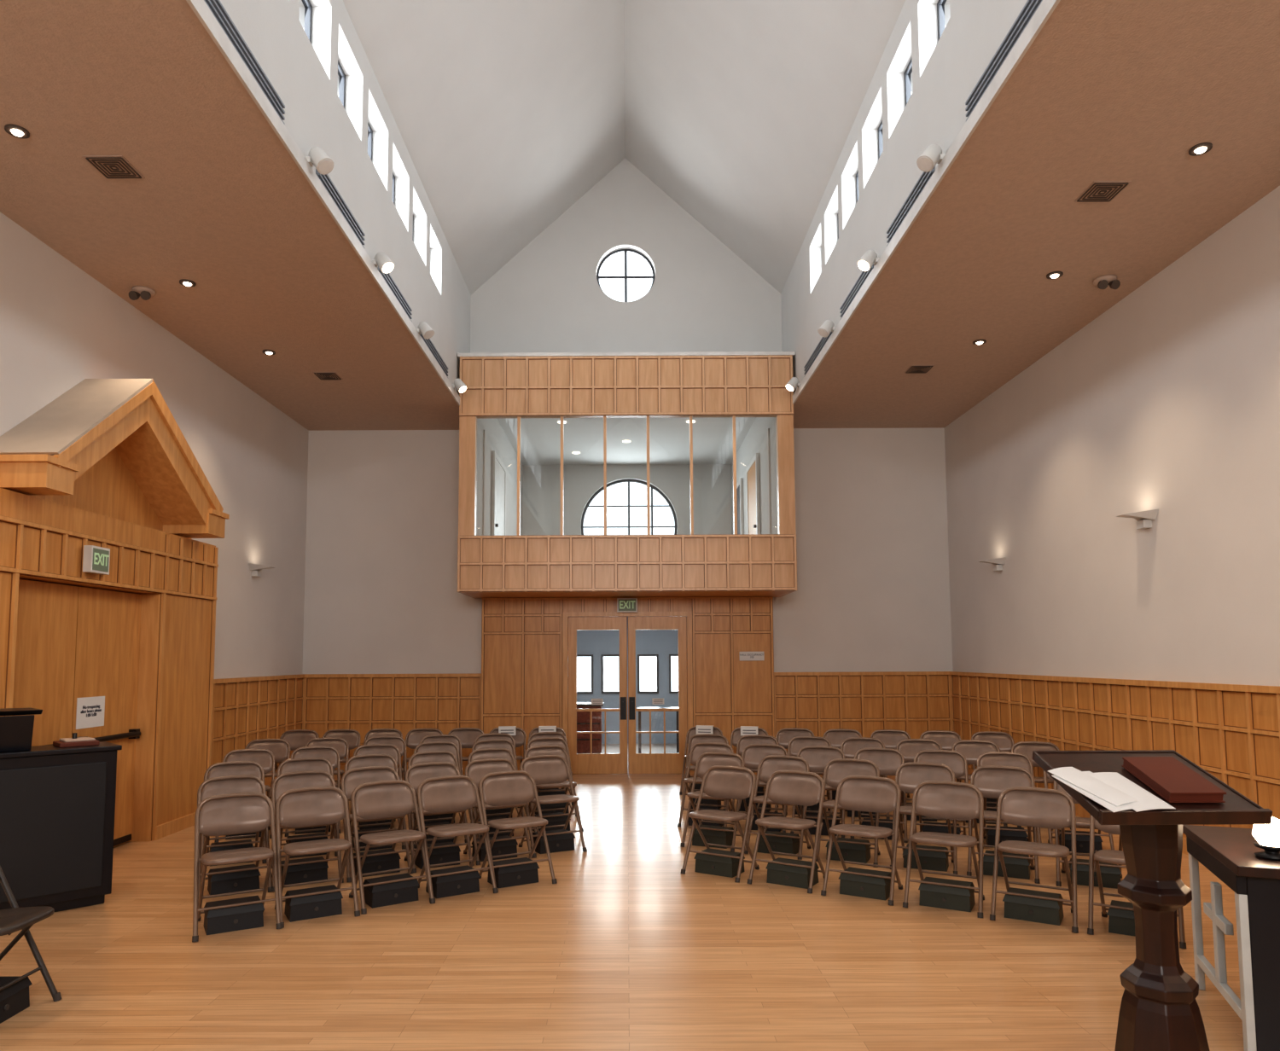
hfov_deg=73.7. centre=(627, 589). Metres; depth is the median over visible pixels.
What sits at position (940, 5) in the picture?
clerestory window
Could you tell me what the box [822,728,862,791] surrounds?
folding chair
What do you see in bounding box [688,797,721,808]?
box
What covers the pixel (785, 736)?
folding chair
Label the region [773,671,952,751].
wainscoting
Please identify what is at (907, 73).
clerestory window
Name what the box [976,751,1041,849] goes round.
folding chair
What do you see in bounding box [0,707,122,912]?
organ console
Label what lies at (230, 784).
folding chair
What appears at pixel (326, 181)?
air vent
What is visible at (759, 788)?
box
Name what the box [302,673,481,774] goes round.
wainscoting
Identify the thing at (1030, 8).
air vent
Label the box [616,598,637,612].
exit sign
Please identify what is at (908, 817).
storage box
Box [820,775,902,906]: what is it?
folding chair
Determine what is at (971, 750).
folding chair
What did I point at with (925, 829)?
storage box
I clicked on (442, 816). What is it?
box
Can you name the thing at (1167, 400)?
wall
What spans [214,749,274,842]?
folding chair
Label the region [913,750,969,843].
folding chair
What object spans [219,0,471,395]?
wall
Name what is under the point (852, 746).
folding chair
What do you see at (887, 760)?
folding chair
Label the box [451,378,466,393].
track spotlight
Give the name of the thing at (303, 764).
folding chair
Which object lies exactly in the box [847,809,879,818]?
storage box
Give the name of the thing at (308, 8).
clerestory window
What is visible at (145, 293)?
emergency light
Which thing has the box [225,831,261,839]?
box
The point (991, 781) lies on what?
folding chair
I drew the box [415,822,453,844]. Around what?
box
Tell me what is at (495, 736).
folding chair
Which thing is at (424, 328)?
track spotlight
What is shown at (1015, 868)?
box
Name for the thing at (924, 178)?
air vent
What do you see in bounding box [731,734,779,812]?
folding chair
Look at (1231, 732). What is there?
wainscoting
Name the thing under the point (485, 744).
folding chair
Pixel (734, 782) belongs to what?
folding chair
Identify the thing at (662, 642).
wall
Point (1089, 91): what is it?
ceiling
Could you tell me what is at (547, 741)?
folding chair
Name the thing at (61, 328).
wall
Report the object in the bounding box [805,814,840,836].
box
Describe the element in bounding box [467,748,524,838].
folding chair
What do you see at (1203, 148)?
recessed light
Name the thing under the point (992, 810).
storage box
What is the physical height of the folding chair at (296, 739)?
0.748 m
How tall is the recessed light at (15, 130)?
0.028 m
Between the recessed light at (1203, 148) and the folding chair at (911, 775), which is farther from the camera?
the folding chair at (911, 775)
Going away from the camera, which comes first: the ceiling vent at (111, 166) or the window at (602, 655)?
the ceiling vent at (111, 166)
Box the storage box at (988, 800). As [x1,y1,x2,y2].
[983,797,996,806]
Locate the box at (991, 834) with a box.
[984,826,1028,845]
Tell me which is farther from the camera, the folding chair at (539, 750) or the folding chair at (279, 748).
the folding chair at (279, 748)
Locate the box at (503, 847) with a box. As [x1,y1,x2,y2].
[471,835,517,861]
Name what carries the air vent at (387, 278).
in the wall at (304, 74)
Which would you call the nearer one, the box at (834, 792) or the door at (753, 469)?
the box at (834, 792)
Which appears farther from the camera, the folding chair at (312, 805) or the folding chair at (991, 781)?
the folding chair at (991, 781)
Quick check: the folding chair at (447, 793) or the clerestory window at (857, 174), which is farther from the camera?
the clerestory window at (857, 174)
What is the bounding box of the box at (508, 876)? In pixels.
[487,857,539,888]
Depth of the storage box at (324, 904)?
5.15 m
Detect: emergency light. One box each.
[128,285,156,300]
[1092,274,1120,289]
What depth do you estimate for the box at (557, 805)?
8.40 m
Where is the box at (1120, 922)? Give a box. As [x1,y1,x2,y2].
[1106,900,1135,936]
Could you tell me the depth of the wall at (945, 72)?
6.90 m
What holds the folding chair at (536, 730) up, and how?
on the floor
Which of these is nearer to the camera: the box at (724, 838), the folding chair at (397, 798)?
the folding chair at (397, 798)
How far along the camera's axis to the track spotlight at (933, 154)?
5.58 m
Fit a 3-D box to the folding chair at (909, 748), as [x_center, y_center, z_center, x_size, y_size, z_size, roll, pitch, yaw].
[2.820,1.828,8.198,0.466,0.748,0.460,-2,-5,16]
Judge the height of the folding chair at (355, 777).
0.748 m
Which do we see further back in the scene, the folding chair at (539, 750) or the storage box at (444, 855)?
the folding chair at (539, 750)
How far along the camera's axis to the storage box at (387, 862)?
6.17 m
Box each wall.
[0,212,308,679]
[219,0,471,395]
[302,430,486,674]
[470,157,782,353]
[480,597,774,774]
[483,417,769,535]
[522,464,731,535]
[576,619,678,744]
[767,427,952,672]
[780,0,1027,393]
[944,186,1279,686]
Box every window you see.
[301,0,312,43]
[337,60,345,108]
[367,122,372,161]
[392,173,395,203]
[412,215,413,240]
[576,654,593,693]
[581,479,677,535]
[596,249,655,302]
[601,654,619,693]
[637,654,658,693]
[669,654,678,693]
[837,213,838,238]
[855,170,858,202]
[877,120,883,159]
[904,58,912,105]
[936,0,946,41]
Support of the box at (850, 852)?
on the floor
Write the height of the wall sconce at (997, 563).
0.140 m
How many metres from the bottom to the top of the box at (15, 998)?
0.135 m
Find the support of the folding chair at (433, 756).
on the floor
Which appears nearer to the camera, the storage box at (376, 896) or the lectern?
the lectern
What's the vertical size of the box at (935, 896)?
0.135 m
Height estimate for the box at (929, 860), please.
0.135 m
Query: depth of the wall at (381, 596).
11.67 m
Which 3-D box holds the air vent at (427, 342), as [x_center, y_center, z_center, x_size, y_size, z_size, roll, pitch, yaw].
[-2.117,-2.593,9.383,0.027,0.160,1.300,0,-5,0]
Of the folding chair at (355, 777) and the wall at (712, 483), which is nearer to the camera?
the folding chair at (355, 777)
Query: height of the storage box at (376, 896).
0.135 m
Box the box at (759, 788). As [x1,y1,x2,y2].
[756,786,764,795]
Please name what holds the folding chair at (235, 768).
on the floor
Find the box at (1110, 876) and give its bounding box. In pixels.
[1068,858,1121,889]
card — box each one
[498,726,516,735]
[538,726,556,733]
[696,725,713,734]
[740,726,758,735]
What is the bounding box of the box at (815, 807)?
[795,798,826,815]
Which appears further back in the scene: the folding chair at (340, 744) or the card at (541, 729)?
the card at (541, 729)
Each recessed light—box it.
[4,123,29,139]
[179,279,195,286]
[262,349,275,354]
[972,339,986,344]
[1046,271,1063,279]
[1188,142,1212,156]
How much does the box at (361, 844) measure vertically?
0.135 m
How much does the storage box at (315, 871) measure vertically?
0.135 m
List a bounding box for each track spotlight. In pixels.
[305,146,333,174]
[372,251,394,273]
[416,321,434,339]
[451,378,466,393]
[785,377,800,391]
[817,320,836,337]
[857,250,879,271]
[916,144,945,172]
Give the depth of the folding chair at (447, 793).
5.80 m
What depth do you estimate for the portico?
7.09 m
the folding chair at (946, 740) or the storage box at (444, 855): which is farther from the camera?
the folding chair at (946, 740)
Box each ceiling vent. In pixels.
[81,155,145,178]
[312,372,342,379]
[904,365,934,373]
[1074,180,1131,202]
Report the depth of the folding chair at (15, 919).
3.88 m
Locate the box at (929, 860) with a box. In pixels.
[902,843,948,872]
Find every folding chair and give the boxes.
[0,866,61,1001]
[192,792,282,942]
[197,775,272,900]
[200,761,266,863]
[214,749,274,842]
[244,738,290,798]
[269,729,319,799]
[271,770,343,891]
[274,786,360,928]
[275,757,337,856]
[285,746,340,837]
[304,737,349,779]
[322,729,360,781]
[340,766,413,882]
[344,754,405,849]
[349,779,434,914]
[353,744,401,823]
[363,728,402,776]
[363,736,407,780]
[401,728,442,773]
[403,762,474,872]
[407,750,466,848]
[413,741,461,820]
[417,775,498,903]
[419,734,463,775]
[448,727,483,761]
[463,758,533,865]
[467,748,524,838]
[471,739,517,820]
[474,733,520,808]
[478,770,557,889]
[489,727,525,765]
[518,755,587,857]
[523,745,583,831]
[526,737,575,816]
[527,732,573,805]
[528,727,566,789]
[677,742,733,827]
[679,727,722,795]
[680,752,744,851]
[680,765,759,883]
[681,733,728,810]
[729,727,767,791]
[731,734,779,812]
[735,744,788,832]
[744,755,811,860]
[746,770,825,893]
[775,727,814,749]
[785,736,832,816]
[790,745,845,837]
[815,758,880,867]
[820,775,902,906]
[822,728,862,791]
[839,737,890,820]
[850,747,907,843]
[870,729,910,797]
[890,762,957,874]
[896,738,947,823]
[902,780,984,918]
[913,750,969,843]
[919,730,965,783]
[951,739,1007,826]
[966,765,1040,884]
[971,731,1014,774]
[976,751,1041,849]
[989,786,1078,933]
[1011,741,1070,830]
[1042,769,1114,850]
[1053,779,1126,886]
[1087,814,1186,948]
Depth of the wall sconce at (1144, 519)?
7.15 m
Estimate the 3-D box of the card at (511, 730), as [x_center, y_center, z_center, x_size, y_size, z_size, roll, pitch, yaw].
[-1.401,1.653,9.973,0.200,0.102,0.062,0,-5,-5]
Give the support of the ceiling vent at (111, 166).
in the ceiling at (227, 202)
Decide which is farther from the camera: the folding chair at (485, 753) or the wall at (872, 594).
the wall at (872, 594)
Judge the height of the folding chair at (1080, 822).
0.748 m
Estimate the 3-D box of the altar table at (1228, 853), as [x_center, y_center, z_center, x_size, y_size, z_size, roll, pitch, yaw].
[3.078,1.454,3.478,1.180,0.740,0.870,-2,-5,21]
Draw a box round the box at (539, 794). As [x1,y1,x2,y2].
[537,788,564,796]
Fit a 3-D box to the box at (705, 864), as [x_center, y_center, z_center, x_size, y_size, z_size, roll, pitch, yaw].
[0.670,1.982,6.193,0.308,0.135,0.210,-3,-5,33]
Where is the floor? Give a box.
[0,744,1244,1050]
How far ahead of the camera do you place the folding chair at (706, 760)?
7.21 m
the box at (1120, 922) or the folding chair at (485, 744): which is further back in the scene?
the folding chair at (485, 744)
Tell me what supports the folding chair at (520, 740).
on the floor
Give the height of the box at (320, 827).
0.135 m
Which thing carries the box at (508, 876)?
on the floor
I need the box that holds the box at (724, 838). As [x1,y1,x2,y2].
[692,825,733,849]
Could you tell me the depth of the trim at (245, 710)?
9.99 m
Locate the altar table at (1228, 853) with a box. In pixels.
[1182,825,1279,1050]
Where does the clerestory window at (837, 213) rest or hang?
in the wall at (945, 72)
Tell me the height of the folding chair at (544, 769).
0.748 m
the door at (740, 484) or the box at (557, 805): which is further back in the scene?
the door at (740, 484)
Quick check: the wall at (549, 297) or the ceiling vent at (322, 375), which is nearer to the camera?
the ceiling vent at (322, 375)
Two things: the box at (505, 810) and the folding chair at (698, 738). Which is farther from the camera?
the folding chair at (698, 738)
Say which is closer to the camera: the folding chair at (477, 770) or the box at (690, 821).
the folding chair at (477, 770)
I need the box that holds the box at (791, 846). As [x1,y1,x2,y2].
[756,831,800,855]
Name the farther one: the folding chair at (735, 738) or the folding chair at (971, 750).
the folding chair at (735, 738)
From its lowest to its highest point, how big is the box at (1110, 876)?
0.135 m
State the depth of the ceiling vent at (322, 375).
9.49 m
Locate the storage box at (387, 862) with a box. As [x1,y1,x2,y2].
[353,849,401,877]
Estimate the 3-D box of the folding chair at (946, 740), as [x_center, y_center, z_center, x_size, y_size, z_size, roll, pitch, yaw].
[3.375,1.898,9.121,0.466,0.748,0.460,-1,-5,14]
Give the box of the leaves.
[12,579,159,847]
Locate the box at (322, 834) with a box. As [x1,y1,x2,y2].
[285,832,327,858]
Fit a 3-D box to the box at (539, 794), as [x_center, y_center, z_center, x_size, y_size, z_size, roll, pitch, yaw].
[-0.825,2.219,9.127,0.308,0.135,0.210,1,-5,-16]
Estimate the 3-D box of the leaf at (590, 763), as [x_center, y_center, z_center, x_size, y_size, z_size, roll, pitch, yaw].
[-0.395,1.412,11.435,0.794,2.094,0.090,0,-5,0]
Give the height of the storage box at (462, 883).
0.135 m
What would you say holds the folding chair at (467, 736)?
on the floor
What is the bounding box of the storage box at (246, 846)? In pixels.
[209,839,253,866]
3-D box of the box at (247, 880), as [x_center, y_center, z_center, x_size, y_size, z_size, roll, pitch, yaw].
[-2.663,1.963,5.775,0.308,0.135,0.210,2,-5,-31]
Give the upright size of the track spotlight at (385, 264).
0.173 m
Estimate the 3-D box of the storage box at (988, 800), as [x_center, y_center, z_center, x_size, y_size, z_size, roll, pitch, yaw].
[3.887,2.184,8.940,0.308,0.135,0.210,-1,-5,13]
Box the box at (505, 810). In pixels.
[485,808,511,819]
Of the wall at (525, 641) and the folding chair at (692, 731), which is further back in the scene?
the wall at (525, 641)
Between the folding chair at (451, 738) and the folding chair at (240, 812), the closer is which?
the folding chair at (240, 812)
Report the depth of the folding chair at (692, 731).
9.92 m
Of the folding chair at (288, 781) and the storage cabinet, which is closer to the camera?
the folding chair at (288, 781)
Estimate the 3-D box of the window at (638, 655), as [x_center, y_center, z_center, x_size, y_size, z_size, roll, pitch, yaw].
[0.377,1.526,15.463,0.380,0.700,0.130,0,-5,0]
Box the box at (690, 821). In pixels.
[687,808,724,826]
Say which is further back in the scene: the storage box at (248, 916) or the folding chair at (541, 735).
the folding chair at (541, 735)
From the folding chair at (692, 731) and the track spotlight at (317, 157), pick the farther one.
the folding chair at (692, 731)
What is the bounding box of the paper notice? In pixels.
[75,696,104,729]
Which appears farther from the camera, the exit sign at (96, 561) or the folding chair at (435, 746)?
the folding chair at (435, 746)
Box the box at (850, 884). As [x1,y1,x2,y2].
[838,866,891,901]
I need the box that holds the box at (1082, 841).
[1058,830,1102,853]
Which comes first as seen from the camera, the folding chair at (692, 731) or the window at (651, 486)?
the folding chair at (692, 731)
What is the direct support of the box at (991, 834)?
on the floor
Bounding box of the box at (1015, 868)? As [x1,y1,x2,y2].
[983,850,1030,879]
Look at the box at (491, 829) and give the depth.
7.42 m
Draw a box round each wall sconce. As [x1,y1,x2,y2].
[247,563,274,576]
[978,557,1006,570]
[1116,508,1158,529]
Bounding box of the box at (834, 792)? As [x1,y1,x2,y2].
[832,790,836,800]
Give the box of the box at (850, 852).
[826,837,871,863]
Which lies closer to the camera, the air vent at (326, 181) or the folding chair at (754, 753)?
the air vent at (326, 181)
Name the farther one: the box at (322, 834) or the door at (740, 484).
the door at (740, 484)
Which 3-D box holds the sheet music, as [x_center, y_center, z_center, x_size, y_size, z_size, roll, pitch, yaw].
[1.474,0.611,2.622,0.233,0.090,0.326,0,-5,0]
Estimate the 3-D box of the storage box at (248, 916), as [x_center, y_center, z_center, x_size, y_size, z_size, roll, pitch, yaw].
[-2.298,1.900,4.987,0.308,0.135,0.210,2,-5,-31]
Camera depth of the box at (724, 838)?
7.01 m
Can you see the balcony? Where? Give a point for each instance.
(690, 385)
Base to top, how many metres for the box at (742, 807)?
0.135 m
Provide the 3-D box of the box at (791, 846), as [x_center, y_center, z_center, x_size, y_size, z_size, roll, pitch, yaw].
[1.210,2.029,6.830,0.308,0.135,0.210,-3,-5,28]
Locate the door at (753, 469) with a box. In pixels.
[745,453,760,534]
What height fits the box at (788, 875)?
0.135 m
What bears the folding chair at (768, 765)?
on the floor
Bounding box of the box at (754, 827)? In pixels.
[748,811,782,831]
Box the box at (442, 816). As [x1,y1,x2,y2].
[423,813,454,824]
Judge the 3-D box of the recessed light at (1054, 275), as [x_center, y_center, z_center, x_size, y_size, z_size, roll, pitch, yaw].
[3.539,-2.595,7.064,0.124,0.028,0.124,0,-5,0]
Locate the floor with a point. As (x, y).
(628, 951)
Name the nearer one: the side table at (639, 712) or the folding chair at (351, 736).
the folding chair at (351, 736)
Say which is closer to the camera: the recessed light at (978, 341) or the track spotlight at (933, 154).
the track spotlight at (933, 154)
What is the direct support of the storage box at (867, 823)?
on the floor
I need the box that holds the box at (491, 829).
[477,817,513,838]
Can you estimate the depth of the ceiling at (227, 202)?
5.98 m
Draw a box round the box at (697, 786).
[688,783,701,792]
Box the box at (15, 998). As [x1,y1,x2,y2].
[0,976,32,1023]
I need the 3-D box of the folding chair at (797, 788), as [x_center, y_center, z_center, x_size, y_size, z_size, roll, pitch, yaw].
[1.129,1.658,5.938,0.466,0.748,0.460,-3,-5,33]
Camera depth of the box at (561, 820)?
7.64 m
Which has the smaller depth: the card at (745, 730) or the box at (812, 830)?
the box at (812, 830)
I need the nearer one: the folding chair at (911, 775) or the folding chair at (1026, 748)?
the folding chair at (911, 775)
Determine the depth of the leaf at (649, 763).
11.42 m
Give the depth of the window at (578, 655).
15.41 m
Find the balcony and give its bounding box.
[457,351,797,598]
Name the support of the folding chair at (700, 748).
on the floor
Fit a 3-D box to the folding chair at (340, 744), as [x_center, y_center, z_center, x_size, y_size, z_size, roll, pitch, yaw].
[-3.055,1.887,8.617,0.466,0.748,0.460,1,-5,-13]
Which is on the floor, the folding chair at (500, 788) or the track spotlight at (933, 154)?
the folding chair at (500, 788)
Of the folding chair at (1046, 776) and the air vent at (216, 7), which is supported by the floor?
the folding chair at (1046, 776)
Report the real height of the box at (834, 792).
0.135 m
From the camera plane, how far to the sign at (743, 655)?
11.42 m
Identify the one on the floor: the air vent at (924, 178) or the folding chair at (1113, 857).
the folding chair at (1113, 857)
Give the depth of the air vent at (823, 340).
9.42 m
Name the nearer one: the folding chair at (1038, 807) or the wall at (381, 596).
the folding chair at (1038, 807)
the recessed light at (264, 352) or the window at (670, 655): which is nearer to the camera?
the recessed light at (264, 352)
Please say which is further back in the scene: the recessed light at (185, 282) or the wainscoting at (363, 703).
the wainscoting at (363, 703)
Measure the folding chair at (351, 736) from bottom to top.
0.748 m
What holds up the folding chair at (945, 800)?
on the floor
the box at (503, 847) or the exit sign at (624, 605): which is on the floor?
the box at (503, 847)
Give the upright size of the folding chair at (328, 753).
0.748 m
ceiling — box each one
[0,0,459,430]
[497,417,756,465]
[792,0,1279,428]
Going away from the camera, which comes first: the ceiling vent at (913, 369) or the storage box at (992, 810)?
the storage box at (992, 810)
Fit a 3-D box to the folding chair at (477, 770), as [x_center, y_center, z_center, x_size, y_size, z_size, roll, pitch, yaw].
[-1.035,1.730,6.733,0.466,0.748,0.460,2,-5,-30]
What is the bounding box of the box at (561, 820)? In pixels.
[531,812,570,831]
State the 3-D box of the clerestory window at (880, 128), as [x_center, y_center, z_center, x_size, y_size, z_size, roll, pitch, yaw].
[2.263,-3.867,7.330,0.040,0.560,0.580,0,-5,0]
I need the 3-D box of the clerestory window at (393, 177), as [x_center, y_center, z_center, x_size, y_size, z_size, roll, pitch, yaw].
[-2.297,-3.789,8.063,0.040,0.560,0.580,0,-5,0]
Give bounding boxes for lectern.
[1032,750,1272,1050]
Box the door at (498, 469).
[491,450,506,535]
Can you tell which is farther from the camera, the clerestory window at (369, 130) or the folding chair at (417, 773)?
the clerestory window at (369, 130)
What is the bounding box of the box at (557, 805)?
[534,802,569,815]
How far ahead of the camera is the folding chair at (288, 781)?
6.12 m
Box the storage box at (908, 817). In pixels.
[902,802,936,821]
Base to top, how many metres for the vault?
2.110 m
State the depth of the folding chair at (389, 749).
8.10 m
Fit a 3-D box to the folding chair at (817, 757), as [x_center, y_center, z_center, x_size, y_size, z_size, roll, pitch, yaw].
[1.709,1.784,7.580,0.466,0.748,0.460,-2,-5,20]
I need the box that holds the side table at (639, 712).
[636,707,679,753]
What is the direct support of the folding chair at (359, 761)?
on the floor
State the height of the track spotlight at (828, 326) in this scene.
0.173 m
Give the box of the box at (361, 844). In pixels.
[351,827,392,851]
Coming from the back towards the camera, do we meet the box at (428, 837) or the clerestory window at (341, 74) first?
the box at (428, 837)
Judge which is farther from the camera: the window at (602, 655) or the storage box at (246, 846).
the window at (602, 655)
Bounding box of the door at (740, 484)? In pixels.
[732,477,744,534]
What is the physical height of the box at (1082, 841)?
0.135 m
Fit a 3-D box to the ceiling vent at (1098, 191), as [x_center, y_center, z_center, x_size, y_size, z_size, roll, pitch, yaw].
[3.228,-2.701,5.799,0.250,0.011,0.250,0,-5,0]
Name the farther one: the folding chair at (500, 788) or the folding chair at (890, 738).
the folding chair at (890, 738)
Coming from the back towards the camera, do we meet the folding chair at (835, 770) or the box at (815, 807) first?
the box at (815, 807)
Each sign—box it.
[82,545,110,575]
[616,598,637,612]
[739,651,764,660]
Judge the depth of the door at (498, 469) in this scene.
12.86 m
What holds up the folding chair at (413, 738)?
on the floor
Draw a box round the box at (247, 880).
[207,864,260,896]
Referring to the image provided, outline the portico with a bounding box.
[0,378,229,841]
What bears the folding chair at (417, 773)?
on the floor
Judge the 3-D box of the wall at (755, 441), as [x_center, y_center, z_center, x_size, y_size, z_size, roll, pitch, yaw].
[-0.005,-1.200,13.938,4.160,2.700,4.399,0,-5,0]
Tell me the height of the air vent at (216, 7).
0.160 m
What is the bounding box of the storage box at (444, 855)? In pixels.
[413,841,460,869]
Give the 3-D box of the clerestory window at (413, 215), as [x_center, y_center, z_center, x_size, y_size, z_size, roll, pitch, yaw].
[-2.296,-3.732,8.796,0.040,0.560,0.580,0,-5,0]
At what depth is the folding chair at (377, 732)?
9.86 m
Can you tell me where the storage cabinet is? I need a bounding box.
[576,702,604,753]
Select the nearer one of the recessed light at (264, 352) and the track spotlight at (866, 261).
the track spotlight at (866, 261)
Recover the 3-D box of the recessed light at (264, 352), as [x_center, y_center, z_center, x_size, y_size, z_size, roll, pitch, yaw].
[-3.681,-2.429,8.769,0.124,0.028,0.124,0,-5,0]
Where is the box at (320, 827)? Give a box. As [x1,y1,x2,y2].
[294,825,330,834]
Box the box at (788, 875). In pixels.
[765,857,819,889]
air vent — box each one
[203,0,285,123]
[315,168,365,248]
[378,266,412,322]
[419,333,448,378]
[803,331,832,376]
[839,263,873,319]
[886,167,935,246]
[965,0,1042,121]
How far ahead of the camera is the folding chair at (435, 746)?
8.30 m
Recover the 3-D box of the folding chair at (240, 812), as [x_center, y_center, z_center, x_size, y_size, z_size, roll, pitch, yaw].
[-2.302,1.601,5.022,0.466,0.748,0.460,2,-5,-31]
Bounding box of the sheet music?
[1047,767,1175,812]
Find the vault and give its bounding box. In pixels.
[343,0,905,295]
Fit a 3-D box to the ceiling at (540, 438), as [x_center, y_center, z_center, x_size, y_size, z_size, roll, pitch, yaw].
[-0.011,-2.602,13.972,4.160,0.100,4.850,0,-5,0]
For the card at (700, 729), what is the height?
0.102 m
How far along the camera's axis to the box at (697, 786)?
9.69 m
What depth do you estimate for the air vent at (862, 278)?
7.82 m
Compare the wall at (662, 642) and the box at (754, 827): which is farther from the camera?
the wall at (662, 642)
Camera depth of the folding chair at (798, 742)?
8.68 m
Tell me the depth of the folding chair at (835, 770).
6.73 m
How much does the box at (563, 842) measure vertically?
0.135 m
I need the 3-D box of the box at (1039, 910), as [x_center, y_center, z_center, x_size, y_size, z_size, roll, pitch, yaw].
[2.424,1.887,5.093,0.308,0.135,0.210,-3,-5,32]
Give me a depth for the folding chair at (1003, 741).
9.12 m
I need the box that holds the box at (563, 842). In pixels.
[530,829,575,854]
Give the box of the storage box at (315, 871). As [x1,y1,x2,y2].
[281,856,328,884]
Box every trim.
[210,674,305,786]
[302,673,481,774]
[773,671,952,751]
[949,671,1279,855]
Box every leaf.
[568,616,628,773]
[627,616,687,773]
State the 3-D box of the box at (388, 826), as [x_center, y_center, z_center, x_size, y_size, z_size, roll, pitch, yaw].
[-2.324,2.129,7.897,0.308,0.135,0.210,1,-5,-21]
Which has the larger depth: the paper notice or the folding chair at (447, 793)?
the paper notice
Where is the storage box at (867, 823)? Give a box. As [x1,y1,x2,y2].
[861,818,892,839]
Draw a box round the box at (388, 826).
[358,819,391,830]
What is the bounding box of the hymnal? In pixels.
[1121,756,1226,802]
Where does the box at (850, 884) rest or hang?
on the floor
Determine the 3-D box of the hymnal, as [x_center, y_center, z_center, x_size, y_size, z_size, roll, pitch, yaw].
[1.710,0.595,2.683,0.166,0.103,0.305,-1,-5,5]
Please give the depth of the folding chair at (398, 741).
8.93 m
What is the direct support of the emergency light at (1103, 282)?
attached to the ceiling at (1089, 91)
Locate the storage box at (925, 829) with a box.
[921,821,960,834]
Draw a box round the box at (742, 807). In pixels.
[738,795,771,812]
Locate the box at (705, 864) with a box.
[693,848,744,878]
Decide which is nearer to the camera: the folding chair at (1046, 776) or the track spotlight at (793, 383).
the folding chair at (1046, 776)
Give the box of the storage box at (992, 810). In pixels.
[965,805,996,824]
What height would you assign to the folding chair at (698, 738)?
0.748 m
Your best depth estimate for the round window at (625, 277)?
11.80 m

